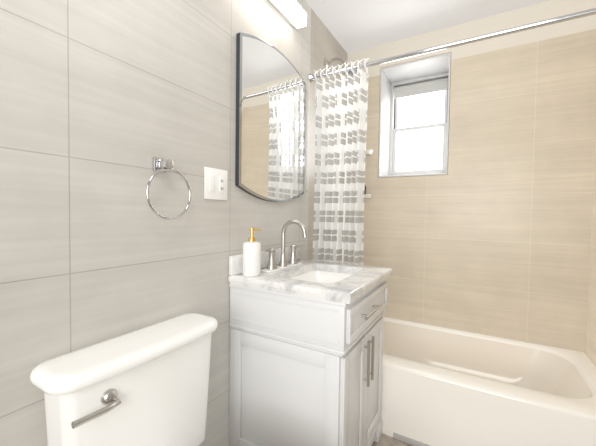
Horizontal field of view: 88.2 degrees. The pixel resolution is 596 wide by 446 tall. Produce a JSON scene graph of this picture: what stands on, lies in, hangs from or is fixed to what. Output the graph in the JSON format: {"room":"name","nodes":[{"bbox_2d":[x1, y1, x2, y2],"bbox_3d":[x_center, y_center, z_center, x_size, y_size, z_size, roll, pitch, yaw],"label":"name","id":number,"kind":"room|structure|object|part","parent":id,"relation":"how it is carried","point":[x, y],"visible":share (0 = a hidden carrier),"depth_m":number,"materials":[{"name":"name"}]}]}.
{"room":"bathroom","nodes":[
{"label":"bathroom","id":0,"kind":"room"},
{"bbox_2d":[0,0,347,445],"bbox_3d":[-0.430,-0.119,1.311,0.180,2.464,4.142,2,2,30],"label":"wall","id":1,"kind":"structure","parent":0,"point":[103,103],"depth_m":0.94,"materials":[{"name":"grey tile"}]},
{"bbox_2d":[146,157,190,219],"bbox_3d":[-0.444,-0.116,1.045,0.056,0.210,0.175,2,2,30],"label":"towel ring","id":2,"kind":"object","parent":1,"relation":"attached to","point":[163,165],"visible":1,"depth_m":1.02,"materials":[{"name":"silver metal"}]},
{"bbox_2d":[204,167,227,199],"bbox_3d":[-0.337,-0.160,1.274,0.010,0.128,0.128,2,2,30],"label":"switch plate","id":3,"kind":"object","parent":1,"relation":"attached to","point":[215,184],"visible":1,"depth_m":1.27,"materials":[{"name":"white plastic"}]},
{"bbox_2d":[235,32,305,201],"bbox_3d":[-0.116,-0.508,1.623,0.023,0.792,0.600,2,2,30],"label":"mirror","id":4,"kind":"object","parent":1,"relation":"attached to","point":[270,124],"visible":0.98,"depth_m":1.54,"materials":[{"name":"grey mirror"}]},
{"bbox_2d":[267,0,306,28],"bbox_3d":[-0.098,-1.139,1.557,0.087,0.073,0.460,2,2,30],"label":"sconce","id":5,"kind":"object","parent":1,"relation":"attached to","point":[293,14],"visible":1,"depth_m":1.63,"materials":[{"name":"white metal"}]},
{"bbox_2d":[325,57,358,76],"bbox_3d":[0.301,-1.064,2.102,0.234,0.169,0.104,2,2,30],"label":"shower head","id":6,"kind":"object","parent":1,"relation":"attached to","point":[327,62],"visible":0.54,"depth_m":2.10},
{"bbox_2d":[347,45,379,266],"bbox_3d":[0.642,-0.147,2.714,0.268,2.464,0.560,2,2,30],"label":"wall","id":7,"kind":"structure","parent":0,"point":[371,176],"depth_m":2.42,"materials":[{"name":"beige tile"}]},
{"bbox_2d":[364,194,371,197],"bbox_3d":[0.513,-0.209,2.416,0.130,0.028,0.075,2,2,30],"label":"shelf","id":8,"kind":"object","parent":7,"relation":"attached to","point":[367,195],"visible":0.38,"depth_m":2.37,"materials":[{"name":"white ceramic"}]},
{"bbox_2d":[366,150,372,154],"bbox_3d":[0.518,-0.548,2.406,0.130,0.028,0.075,2,2,30],"label":"shelf","id":9,"kind":"object","parent":7,"relation":"attached to","point":[369,152],"visible":0.52,"depth_m":2.36,"materials":[{"name":"white ceramic"}]},
{"bbox_2d":[372,433,412,445],"bbox_3d":[0.288,1.196,0.925,1.921,0.120,4.142,2,2,30],"label":"floor","id":10,"kind":"structure","parent":0,"point":[385,440],"depth_m":1.57,"materials":[{"name":"tile"}]},
{"bbox_2d":[30,313,217,445],"bbox_3d":[-0.236,0.739,0.795,0.704,0.786,0.510,2,2,30],"label":"toilet","id":11,"kind":"object","parent":10,"relation":"on","point":[147,386],"visible":1,"depth_m":0.84,"materials":[{"name":"white ceramic"}]},
{"bbox_2d":[228,245,391,445],"bbox_3d":[0.092,0.631,1.483,0.584,0.968,0.612,2,2,30],"label":"bathroom vanity","id":12,"kind":"object","parent":10,"relation":"on","point":[305,371],"depth_m":1.26,"materials":[{"name":"white paint"}]},
{"bbox_2d":[243,228,260,276],"bbox_3d":[-0.204,0.126,1.364,0.081,0.210,0.080,2,2,30],"label":"soap dispenser","id":13,"kind":"object","parent":12,"relation":"on","point":[251,256],"visible":1,"depth_m":1.33,"materials":[{"name":"white plastic"}]},
{"bbox_2d":[261,219,306,272],"bbox_3d":[-0.029,0.105,1.541,0.169,0.246,0.347,2,2,30],"label":"faucet","id":14,"kind":"object","parent":12,"relation":"on","point":[281,265],"visible":1,"depth_m":1.55,"materials":[{"name":"silver metal"}]},
{"bbox_3d":[0.090,0.274,1.476,0.568,0.253,0.612,2,2,30],"label":"bathroom vanity top","id":15,"kind":"part","parent":12,"relation":"part of","materials":[{"name":"white stone"}]},
{"bbox_2d":[381,316,595,445],"bbox_3d":[0.831,0.927,1.847,1.513,0.376,0.783,2,2,30],"label":"bathtub","id":16,"kind":"object","parent":10,"relation":"on","point":[443,386],"visible":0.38,"depth_m":1.55,"materials":[{"name":"white ceramic"}]},
{"bbox_2d":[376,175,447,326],"bbox_3d":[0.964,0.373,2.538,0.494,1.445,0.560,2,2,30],"label":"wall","id":17,"kind":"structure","parent":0,"point":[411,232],"depth_m":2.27,"materials":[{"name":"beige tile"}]},
{"bbox_2d":[378,53,450,177],"bbox_3d":[0.936,-0.771,2.426,0.488,0.841,0.378,2,2,30],"label":"window","id":18,"kind":"structure","parent":17,"relation":"attached to","point":[414,116],"depth_m":2.50,"materials":[{"name":"white plastic"}]},
{"bbox_2d":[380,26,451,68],"bbox_3d":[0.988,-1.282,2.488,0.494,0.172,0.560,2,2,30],"label":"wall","id":19,"kind":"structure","parent":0,"point":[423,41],"depth_m":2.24,"materials":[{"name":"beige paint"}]},
{"bbox_2d":[305,0,549,53],"bbox_3d":[0.324,-1.387,0.846,1.921,0.120,4.142,2,2,30],"label":"ceiling","id":20,"kind":"structure","parent":0,"point":[354,25],"depth_m":2.01,"materials":[{"name":"grey paint"}]},
{"bbox_2d":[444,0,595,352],"bbox_3d":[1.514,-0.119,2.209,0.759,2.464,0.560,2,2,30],"label":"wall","id":21,"kind":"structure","parent":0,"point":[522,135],"depth_m":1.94,"materials":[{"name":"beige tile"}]},
{"bbox_2d":[586,137,595,365],"bbox_3d":[1.730,-0.099,1.646,0.180,2.464,1.397,2,2,30],"label":"wall","id":22,"kind":"structure","parent":0,"point":[591,341],"depth_m":1.74,"materials":[{"name":"beige tile"}]},
{"bbox_2d":[309,8,595,81],"bbox_3d":[0.736,-0.904,1.584,1.513,0.052,0.052,2,2,30],"label":"rail","id":23,"kind":"object","parent":22,"relation":"attached to","point":[564,18],"visible":1,"depth_m":1.51,"materials":[{"name":"silver metal"}]},
{"bbox_2d":[312,58,368,264],"bbox_3d":[0.242,-0.163,1.881,0.358,1.596,0.098,2,2,30],"label":"shower curtain","id":24,"kind":"object","parent":23,"relation":"hanging from","point":[341,103],"visible":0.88,"depth_m":1.87,"materials":[{"name":"white fabric"}]}
]}

